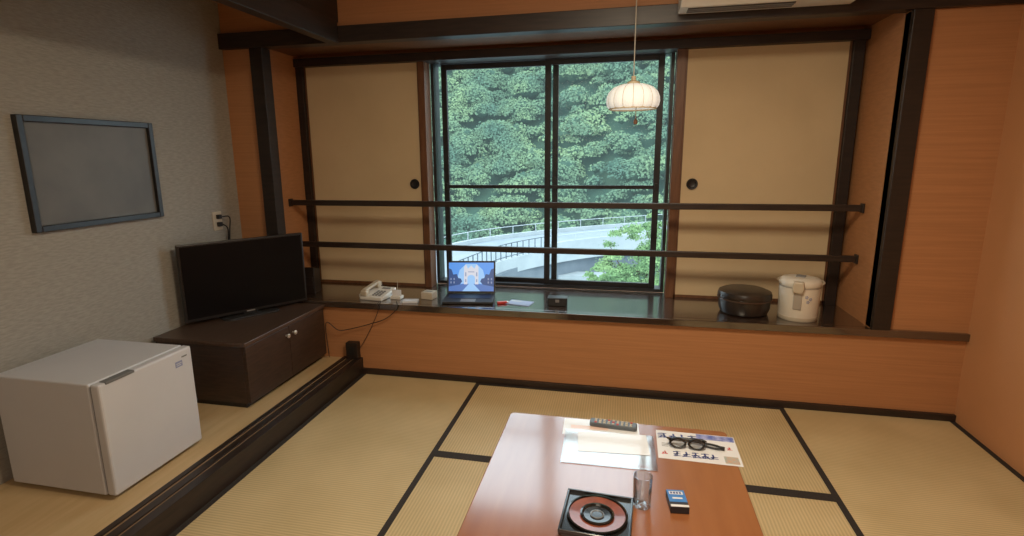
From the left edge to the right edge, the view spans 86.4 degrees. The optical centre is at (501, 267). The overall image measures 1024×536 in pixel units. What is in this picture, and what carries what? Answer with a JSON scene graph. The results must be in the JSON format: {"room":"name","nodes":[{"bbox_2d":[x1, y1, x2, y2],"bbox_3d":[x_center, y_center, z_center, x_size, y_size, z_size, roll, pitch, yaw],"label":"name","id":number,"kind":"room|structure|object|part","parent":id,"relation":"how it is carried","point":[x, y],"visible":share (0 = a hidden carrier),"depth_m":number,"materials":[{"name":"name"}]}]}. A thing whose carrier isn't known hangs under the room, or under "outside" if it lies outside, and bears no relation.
{"room":"japanese inn room","nodes":[
{"label":"japanese inn room","id":0,"kind":"room"},
{"bbox_2d":[0,0,241,484],"bbox_3d":[-2.337,-0.018,1.516,0.100,2.620,4.800,2,12,12],"label":"wall","id":1,"kind":"structure","parent":0,"point":[160,63],"depth_m":2.78,"materials":[{"name":"grey paint"}]},
{"bbox_2d":[10,114,163,232],"bbox_3d":[-1.998,-0.473,2.696,0.030,0.510,0.700,2,12,12],"label":"picture frame","id":2,"kind":"object","parent":1,"relation":"attached to","point":[76,172],"visible":1,"depth_m":2.63,"materials":[{"name":"black plastic"}]},
{"bbox_2d":[212,211,222,230],"bbox_3d":[-1.827,-0.303,3.516,0.030,0.120,0.080,2,12,12],"label":"wall outlet","id":3,"kind":"object","parent":1,"relation":"attached to","point":[216,216],"visible":1,"depth_m":3.51,"materials":[{"name":"beige plastic"}]},
{"bbox_2d":[222,215,230,239],"bbox_3d":[-1.793,-0.051,3.599,0.050,0.596,0.056,2,12,12],"label":"power cable","id":4,"kind":"object","parent":1,"relation":"attached to","point":[228,229],"visible":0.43,"depth_m":3.56,"materials":[{"name":"black plastic"}]},
{"bbox_2d":[0,356,341,535],"bbox_3d":[-1.942,1.132,1.614,0.709,0.120,4.700,2,12,12],"label":"floor","id":5,"kind":"structure","parent":0,"point":[26,509],"depth_m":2.26,"materials":[{"name":"brown wood"}]},
{"bbox_2d":[0,339,201,495],"bbox_3d":[-1.765,0.644,2.436,0.534,0.503,0.470,2,12,12],"label":"mini fridge","id":6,"kind":"object","parent":5,"relation":"on","point":[99,416],"visible":1,"depth_m":2.25,"materials":[{"name":"metal"}]},
{"bbox_3d":[-1.554,0.439,2.199,0.034,0.011,0.130,2,12,12],"label":"handle","id":7,"kind":"part","parent":6,"relation":"part of","materials":[{"name":"grey plastic"}]},
{"bbox_3d":[-1.530,0.643,2.382,0.043,0.478,0.470,2,12,12],"label":"door","id":8,"kind":"part","parent":6,"relation":"part of","materials":[{"name":"metal"}]},
{"bbox_2d":[153,303,326,407],"bbox_3d":[-1.565,0.504,3.404,0.602,0.384,0.816,2,12,12],"label":"tv stand","id":9,"kind":"object","parent":5,"relation":"on","point":[237,363],"visible":0.91,"depth_m":3.10,"materials":[{"name":"brown wood"}]},
{"bbox_2d":[175,232,306,323],"bbox_3d":[-1.609,0.055,3.427,0.745,0.487,0.150,-11,16,-43],"label":"television","id":10,"kind":"object","parent":9,"relation":"on","point":[234,279],"visible":1,"depth_m":3.38,"materials":[{"name":"black plastic"}]},
{"bbox_3d":[-1.349,0.550,3.158,0.018,0.321,0.396,2,12,12],"label":"door","id":11,"kind":"part","parent":9,"relation":"part of","materials":[{"name":"brown wood"}]},
{"bbox_3d":[-1.263,0.470,3.541,0.018,0.321,0.396,2,12,12],"label":"door","id":12,"kind":"part","parent":9,"relation":"part of","materials":[{"name":"brown wood"}]},
{"bbox_2d":[292,0,337,22],"bbox_3d":[-1.524,-1.144,1.048,0.050,0.240,4.699,2,12,12],"label":"wall header","id":13,"kind":"structure","parent":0,"point":[328,8],"depth_m":3.15,"materials":[{"name":"brown wood"}]},
{"bbox_2d":[213,0,337,43],"bbox_3d":[-1.526,-0.962,1.068,0.070,0.125,4.665,2,12,12],"label":"beam","id":14,"kind":"structure","parent":13,"relation":"attached to","point":[289,14],"depth_m":2.85,"materials":[{"name":"brown wood"}]},
{"bbox_2d":[270,14,891,55],"bbox_3d":[0.266,-1.421,3.308,3.700,0.020,0.400,2,12,12],"label":"wooden beam","id":15,"kind":"structure","parent":0,"point":[863,19],"depth_m":3.31,"materials":[{"name":"brown wood"}]},
{"bbox_2d":[169,373,1023,535],"bbox_3d":[-0.146,1.292,1.245,4.384,0.122,4.700,2,12,12],"label":"floor","id":16,"kind":"structure","parent":0,"point":[386,455],"depth_m":2.60,"materials":[{"name":"wicker"}]},
{"bbox_2d":[457,413,763,535],"bbox_3d":[0.354,0.944,1.802,0.908,0.328,1.218,2,12,12],"label":"table","id":17,"kind":"object","parent":16,"relation":"on","point":[522,490],"visible":0.7,"depth_m":1.88,"materials":[{"name":"red wood"}]},
{"bbox_2d":[558,488,633,535],"bbox_3d":[0.300,0.781,1.719,0.216,0.022,0.216,3,12,15],"label":"tray","id":18,"kind":"object","parent":17,"relation":"on","point":[584,513],"visible":1,"depth_m":1.71,"materials":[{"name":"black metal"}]},
{"bbox_2d":[580,503,613,525],"bbox_3d":[0.300,0.776,1.718,0.106,0.009,0.106,3,12,15],"label":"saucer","id":19,"kind":"object","parent":18,"relation":"on","point":[591,514],"depth_m":1.72,"materials":[{"name":"black ceramic"}]},
{"bbox_2d":[562,418,638,434],"bbox_3d":[0.415,0.674,2.289,0.312,0.001,0.142,2,12,10],"label":"paper sheet","id":20,"kind":"object","parent":17,"relation":"on","point":[569,423],"visible":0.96,"depth_m":2.30,"materials":[{"name":"white paper"}]},
{"bbox_2d":[590,418,636,431],"bbox_3d":[0.470,0.660,2.300,0.196,0.020,0.048,3,12,16],"label":"remote control","id":21,"kind":"object","parent":20,"relation":"on","point":[604,423],"visible":1,"depth_m":2.29,"materials":[{"name":"plastic"}]},
{"bbox_2d":[560,429,657,470],"bbox_3d":[0.417,0.705,2.130,0.354,0.002,0.258,2,12,11],"label":"folder","id":22,"kind":"object","parent":17,"relation":"on","point":[620,450],"visible":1,"depth_m":2.12,"materials":[{"name":"white paper"}]},
{"bbox_2d":[633,471,652,509],"bbox_3d":[0.458,0.724,1.776,0.062,0.108,0.062,2,12,12],"label":"drinking glass","id":23,"kind":"object","parent":17,"relation":"on","point":[639,504],"visible":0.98,"depth_m":1.77,"materials":[{"name":"clear glass"}]},
{"bbox_2d":[666,489,689,513],"bbox_3d":[0.574,0.764,1.784,0.058,0.025,0.092,1,12,6],"label":"pack","id":24,"kind":"object","parent":17,"relation":"on","point":[676,499],"visible":1,"depth_m":1.76,"materials":[{"name":"blue cardboard"}]},
{"bbox_3d":[0.575,0.750,1.793,0.057,0.001,0.065,1,12,6],"label":"printed panel","id":25,"kind":"part","parent":24,"relation":"part of","materials":[{"name":"blue paper"}]},
{"bbox_2d":[656,430,743,466],"bbox_3d":[0.764,0.702,2.135,0.302,0.001,0.219,2,12,13],"label":"leaflet","id":26,"kind":"object","parent":17,"relation":"on","point":[730,456],"visible":0.88,"depth_m":2.11,"materials":[{"name":"white paper"}]},
{"bbox_2d":[667,437,706,450],"bbox_3d":[0.726,0.683,2.142,0.151,0.037,0.065,2,12,13],"label":"eyeglasses","id":27,"kind":"object","parent":26,"relation":"on","point":[684,440],"visible":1,"depth_m":2.13,"materials":[{"name":"black plastic"}]},
{"bbox_2d":[658,433,732,459],"bbox_3d":[0.757,0.701,2.138,0.278,0.001,0.175,2,12,13],"label":"print","id":28,"kind":"object","parent":26,"relation":"on","point":[665,450],"depth_m":2.12},
{"bbox_2d":[702,443,724,450],"bbox_3d":[0.824,0.697,2.128,0.086,0.011,0.034,6,13,29],"label":"temple","id":29,"kind":"object","parent":26,"relation":"on","point":[721,448],"visible":0.82,"depth_m":2.12,"materials":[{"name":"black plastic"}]},
{"bbox_2d":[696,434,733,442],"bbox_3d":[0.859,0.688,2.200,0.142,0.001,0.041,2,12,13],"label":"picture","id":30,"kind":"object","parent":26,"relation":"on","point":[709,438],"depth_m":2.20},
{"bbox_2d":[724,456,740,464],"bbox_3d":[0.861,0.721,2.039,0.051,0.001,0.050,2,12,13],"label":"picture","id":31,"kind":"object","parent":26,"relation":"on","point":[728,460],"depth_m":2.04},
{"bbox_2d":[218,0,1023,413],"bbox_3d":[0.432,-0.477,3.624,4.384,2.620,0.800,2,12,12],"label":"wall","id":32,"kind":"structure","parent":0,"point":[972,53],"depth_m":3.13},
{"bbox_2d":[94,356,363,535],"bbox_3d":[-1.527,1.141,1.523,0.141,0.132,4.700,2,12,12],"label":"trim","id":33,"kind":"structure","parent":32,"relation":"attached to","point":[162,512],"depth_m":2.52,"materials":[{"name":"brown wood"}]},
{"bbox_2d":[346,341,360,358],"bbox_3d":[-1.016,0.559,3.717,0.084,0.115,0.050,2,12,12],"label":"outlet box","id":34,"kind":"object","parent":32,"relation":"attached to","point":[352,347],"visible":1,"depth_m":3.69,"materials":[{"name":"black plastic"}]},
{"bbox_3d":[-1.021,0.564,3.694,0.040,0.055,0.002,2,12,12],"label":"socket plate","id":35,"kind":"part","parent":34,"relation":"part of","materials":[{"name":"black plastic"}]},
{"bbox_2d":[288,199,864,212],"bbox_3d":[0.279,-0.409,3.536,3.698,0.054,0.044,2,12,12],"label":"rail","id":36,"kind":"object","parent":32,"relation":"attached to","point":[860,208],"visible":1,"depth_m":3.46,"materials":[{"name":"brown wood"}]},
{"bbox_2d":[302,241,858,263],"bbox_3d":[0.282,-0.116,3.596,3.698,0.054,0.044,2,12,12],"label":"rail","id":37,"kind":"object","parent":32,"relation":"attached to","point":[510,249],"visible":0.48,"depth_m":3.51,"materials":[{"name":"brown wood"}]},
{"bbox_2d":[293,25,871,297],"bbox_3d":[0.345,-0.652,3.800,3.700,1.727,0.270,2,12,12],"label":"wall window","id":38,"kind":"structure","parent":32,"relation":"in","point":[846,27],"depth_m":3.64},
{"bbox_2d":[441,61,558,282],"bbox_3d":[-0.016,-0.667,3.960,0.845,1.565,0.040,2,12,12],"label":"window","id":39,"kind":"structure","parent":38,"relation":"attached to","point":[444,68],"depth_m":3.93,"materials":[{"name":"brown metal"}]},
{"bbox_2d":[544,54,665,287],"bbox_3d":[0.685,-0.636,3.778,0.785,1.565,0.040,2,12,12],"label":"window","id":40,"kind":"structure","parent":38,"relation":"attached to","point":[661,57],"depth_m":3.76,"materials":[{"name":"brown metal"}]},
{"bbox_3d":[1.047,-0.550,3.700,0.024,0.048,0.012,2,12,12],"label":"sash handle","id":41,"kind":"part","parent":40,"relation":"part of","materials":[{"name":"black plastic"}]},
{"bbox_2d":[217,0,1023,49],"bbox_3d":[0.339,-1.376,3.048,4.384,0.095,0.085,2,12,12],"label":"ceiling beam","id":42,"kind":"structure","parent":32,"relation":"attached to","point":[664,15],"depth_m":3.01,"materials":[{"name":"brown wood"}]},
{"bbox_2d":[296,282,969,341],"bbox_3d":[0.521,0.238,3.645,4.170,0.042,0.645,2,12,12],"label":"ledge","id":43,"kind":"object","parent":32,"relation":"attached to","point":[651,308],"visible":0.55,"depth_m":3.46,"materials":[{"name":"brown wood"}]},
{"bbox_2d":[249,47,285,235],"bbox_3d":[-1.540,-0.597,3.638,0.089,1.635,0.090,2,12,12],"label":"post","id":44,"kind":"object","parent":43,"relation":"on","point":[260,62],"visible":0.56,"depth_m":3.56,"materials":[{"name":"brown wood"}]},
{"bbox_2d":[295,67,318,267],"bbox_3d":[-1.451,-0.682,4.123,0.052,1.605,0.090,2,12,12],"label":"post","id":45,"kind":"object","parent":43,"relation":"on","point":[299,71],"visible":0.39,"depth_m":4.06,"materials":[{"name":"brown wood"}]},
{"bbox_2d":[305,267,320,292],"bbox_3d":[-1.385,0.079,3.934,0.110,0.189,0.106,1,12,7],"label":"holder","id":46,"kind":"object","parent":43,"relation":"on","point":[312,275],"visible":0.66,"depth_m":3.89,"materials":[{"name":"black plastic"}]},
{"bbox_3d":[-1.391,0.103,3.888,0.090,0.080,0.005,1,12,7],"label":"plate","id":47,"kind":"part","parent":46,"relation":"part of","materials":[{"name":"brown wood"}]},
{"bbox_2d":[325,280,397,356],"bbox_3d":[-0.916,0.350,3.784,0.524,0.489,0.301,1,12,9],"label":"telephone","id":48,"kind":"object","parent":43,"relation":"on","point":[378,292],"visible":1,"depth_m":3.72,"materials":[{"name":"white plastic"}]},
{"bbox_3d":[-0.892,0.388,3.665,0.161,0.335,0.057,1,12,6],"label":"power cord","id":49,"kind":"part","parent":48,"relation":"part of","materials":[{"name":"black plastic"}]},
{"bbox_2d":[304,62,425,285],"bbox_3d":[-0.997,-0.659,4.026,0.878,1.589,0.039,2,12,12],"label":"door","id":50,"kind":"structure","parent":43,"relation":"on","point":[364,124],"depth_m":4.00,"materials":[{"name":"beige paper"}]},
{"bbox_3d":[-0.629,-0.607,3.939,0.072,0.072,0.009,2,12,12],"label":"finger pull","id":51,"kind":"part","parent":50,"relation":"part of","materials":[{"name":"black plastic"}]},
{"bbox_2d":[390,281,403,299],"bbox_3d":[-0.720,0.150,3.725,0.076,0.120,0.060,2,12,12],"label":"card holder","id":52,"kind":"object","parent":43,"relation":"on","point":[396,294],"visible":1,"depth_m":3.72,"materials":[{"name":"white plastic"}]},
{"bbox_2d":[402,298,418,302],"bbox_3d":[-0.610,0.220,3.647,0.100,0.014,0.070,0,12,1],"label":"pad","id":53,"kind":"object","parent":43,"relation":"on","point":[416,300],"visible":1,"depth_m":3.63,"materials":[{"name":"white paper"}]},
{"bbox_2d":[421,290,436,299],"bbox_3d":[-0.498,0.183,3.729,0.084,0.052,0.080,4,12,21],"label":"tissue box","id":54,"kind":"object","parent":43,"relation":"on","point":[427,294],"visible":1,"depth_m":3.70,"materials":[{"name":"beige cardboard"}]},
{"bbox_2d":[442,261,494,303],"bbox_3d":[-0.220,0.093,3.684,0.336,0.235,0.289,0,12,3],"label":"laptop","id":55,"kind":"object","parent":43,"relation":"on","point":[464,278],"visible":1,"depth_m":3.79,"materials":[{"name":"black plastic"}]},
{"bbox_3d":[-0.214,0.064,3.793,0.336,0.221,0.062,0,12,3],"label":"lid","id":56,"kind":"part","parent":55,"relation":"part of","materials":[{"name":"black plastic"}]},
{"bbox_2d":[497,301,508,303],"bbox_3d":[0.006,0.227,3.585,0.077,0.014,0.024,-4,12,-16],"label":"lighter","id":57,"kind":"object","parent":43,"relation":"on","point":[498,302],"visible":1,"depth_m":3.58,"materials":[{"name":"plastic"}]},
{"bbox_2d":[506,300,533,305],"bbox_3d":[0.119,0.230,3.591,0.160,0.003,0.110,5,13,23],"label":"pamphlet","id":58,"kind":"object","parent":43,"relation":"on","point":[512,302],"visible":0.96,"depth_m":3.59,"materials":[{"name":"white paper"}]},
{"bbox_2d":[547,295,567,305],"bbox_3d":[0.360,0.213,3.533,0.128,0.054,0.077,1,12,9],"label":"case","id":59,"kind":"object","parent":43,"relation":"on","point":[553,300],"visible":1,"depth_m":3.50,"materials":[{"name":"black plastic"}]},
{"bbox_3d":[0.360,0.195,3.531,0.128,0.018,0.074,1,12,9],"label":"lid","id":60,"kind":"part","parent":59,"relation":"part of","materials":[{"name":"black plastic"}]},
{"bbox_2d":[717,284,772,316],"bbox_3d":[1.480,0.194,3.333,0.310,0.152,0.310,2,12,12],"label":"container","id":61,"kind":"object","parent":43,"relation":"on","point":[741,300],"visible":1,"depth_m":3.22,"materials":[{"name":"black paint"}]},
{"bbox_3d":[1.480,0.148,3.323,0.308,0.058,0.308,2,12,12],"label":"lid","id":62,"kind":"part","parent":61,"relation":"part of","materials":[{"name":"black paint"}]},
{"bbox_2d":[673,41,852,303],"bbox_3d":[1.611,-0.568,3.461,0.928,1.589,0.039,2,12,12],"label":"door","id":63,"kind":"structure","parent":43,"relation":"on","point":[762,124],"depth_m":3.42,"materials":[{"name":"beige paper"}]},
{"bbox_3d":[1.233,-0.545,3.534,0.072,0.072,0.009,2,12,12],"label":"finger pull","id":64,"kind":"part","parent":63,"relation":"part of","materials":[{"name":"black plastic"}]},
{"bbox_2d":[777,274,825,322],"bbox_3d":[1.740,0.168,3.193,0.251,0.254,0.272,7,14,32],"label":"pot","id":65,"kind":"object","parent":43,"relation":"on","point":[799,295],"visible":1,"depth_m":3.11,"materials":[{"name":"beige plastic"}]},
{"bbox_3d":[1.683,0.196,3.106,0.044,0.085,0.008,7,14,32],"label":"gauge panel","id":66,"kind":"part","parent":65,"relation":"part of","materials":[{"name":"beige plastic"}]},
{"bbox_3d":[1.679,0.109,3.083,0.064,0.065,0.046,7,14,32],"label":"spout","id":67,"kind":"part","parent":65,"relation":"part of","materials":[{"name":"beige plastic"}]},
{"bbox_3d":[1.740,0.071,3.173,0.226,0.048,0.226,7,14,32],"label":"lid","id":68,"kind":"part","parent":65,"relation":"part of","materials":[{"name":"white plastic"}]},
{"bbox_2d":[823,40,865,304],"bbox_3d":[2.093,-0.558,3.355,0.060,1.605,0.090,2,12,12],"label":"post","id":69,"kind":"object","parent":43,"relation":"on","point":[858,47],"visible":0.74,"depth_m":3.30,"materials":[{"name":"brown wood"}]},
{"bbox_2d":[866,8,934,329],"bbox_3d":[2.074,-0.470,2.855,0.090,1.635,0.090,2,12,12],"label":"post","id":70,"kind":"object","parent":43,"relation":"on","point":[921,22],"visible":1,"depth_m":2.81,"materials":[{"name":"brown wood"}]},
{"bbox_2d":[362,367,955,421],"bbox_3d":[0.355,0.751,3.466,4.384,0.038,0.022,2,12,12],"label":"baseboard","id":71,"kind":"structure","parent":32,"relation":"attached to","point":[388,372],"depth_m":3.30,"materials":[{"name":"brown wood"}]},
{"bbox_2d":[678,0,854,13],"bbox_3d":[1.304,-1.424,2.665,0.820,0.261,0.210,2,12,12],"label":"air conditioner","id":72,"kind":"object","parent":32,"relation":"attached to","point":[684,6],"visible":1,"depth_m":2.70,"materials":[{"name":"white plastic"}]},
{"bbox_2d":[686,1,795,12],"bbox_3d":[1.194,-1.312,2.739,0.500,0.007,0.090,2,12,12],"label":"outlet","id":73,"kind":"object","parent":72,"relation":"attached to","point":[780,4],"depth_m":2.72,"materials":[{"name":"plastic"}]},
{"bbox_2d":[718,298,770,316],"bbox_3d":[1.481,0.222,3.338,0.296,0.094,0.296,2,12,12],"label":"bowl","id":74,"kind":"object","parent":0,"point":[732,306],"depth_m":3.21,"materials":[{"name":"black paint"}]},
{"bbox_2d":[954,8,1023,476],"bbox_3d":[2.043,0.136,0.567,0.100,2.620,4.800,2,12,12],"label":"wall","id":75,"kind":"structure","parent":0,"point":[990,397],"depth_m":2.66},
{"label":"outside","id":76,"kind":"structure","parent":0,"visible":0},
{"bbox_2d":[429,55,675,278],"bbox_3d":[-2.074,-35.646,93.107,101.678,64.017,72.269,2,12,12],"label":"forest","id":77,"kind":"object","parent":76,"point":[476,96],"visible":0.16,"depth_m":75.82,"materials":[{"name":"green plant"}]},
{"bbox_3d":[-0.095,-1.333,1.055,4.584,0.100,5.600,2,12,12],"label":"ceiling","id":78,"kind":"structure","parent":0,"visible":0},
{"bbox_2d":[606,0,659,124],"bbox_3d":[0.694,-1.204,2.839,0.279,0.886,0.279,2,12,12],"label":"pendant lamp","id":79,"kind":"object","parent":78,"relation":"hanging from","point":[634,95],"visible":1,"depth_m":2.80,"materials":[{"name":"paper"}]},
{"bbox_2d":[614,108,650,109],"bbox_3d":[0.698,-0.857,2.910,0.230,0.006,0.230,2,12,12],"label":"diffuser","id":80,"kind":"object","parent":79,"relation":"attached to","point":[614,108],"depth_m":2.95,"materials":[{"name":"plastic"}]},
{"bbox_3d":[0.697,-0.912,2.899,0.279,0.126,0.279,2,12,12],"label":"lamp shade","id":81,"kind":"part","parent":79,"relation":"part of","materials":[{"name":"fabric"}]},
{"bbox_3d":[0.693,-1.315,2.816,0.006,0.618,0.005,5,13,27],"label":"cord","id":82,"kind":"part","parent":79,"relation":"part of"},
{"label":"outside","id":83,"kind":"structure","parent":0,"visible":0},
{"bbox_3d":[-5.996,5.850,44.125,150.000,0.200,55.000,2,12,12],"label":"river","id":84,"kind":"object","parent":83,"visible":0},
{"bbox_2d":[435,214,666,279],"bbox_3d":[4.877,1.613,41.078,12.036,9.125,40.059,10,15,41],"label":"road bridge","id":85,"kind":"structure","parent":84,"relation":"on","point":[569,266],"depth_m":39.46,"materials":[{"name":"concrete"}]},
{"bbox_3d":[-0.072,-0.754,32.506,0.976,0.945,11.622,6,14,31],"label":"guard rail","id":86,"kind":"part","parent":85,"relation":"part of","materials":[{"name":"grey metal"}]},
{"bbox_3d":[6.396,-2.671,41.728,20.466,0.627,29.414,2,12,12],"label":"guard rail","id":87,"kind":"part","parent":85,"relation":"part of","materials":[{"name":"white metal"}]},
{"bbox_3d":[9.477,-2.659,40.667,14.357,0.575,0.671,-7,13,-28],"label":"guard rail","id":88,"kind":"part","parent":85,"relation":"part of","materials":[{"name":"white paint"}]},
{"bbox_2d":[582,266,638,281],"bbox_3d":[3.137,5.443,17.089,1.449,11.318,1.379,-7,13,-29],"label":"leafy tree","id":89,"kind":"object","parent":84,"relation":"on","point":[611,274],"visible":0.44,"depth_m":15.79,"materials":[{"name":"green plant"}]},
{"bbox_2d":[590,221,665,291],"bbox_3d":[4.440,4.524,18.870,3.025,12.377,2.521,6,13,27],"label":"leafy tree","id":90,"kind":"object","parent":84,"relation":"on","point":[642,267],"visible":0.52,"depth_m":17.68,"materials":[{"name":"green plant"}]},
{"bbox_2d":[628,212,666,288],"bbox_3d":[6.444,3.866,21.947,2.959,12.390,3.063,2,12,12],"label":"leafy tree","id":91,"kind":"object","parent":84,"relation":"on","point":[646,225],"visible":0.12,"depth_m":20.81,"materials":[{"name":"green plant"}]}
]}

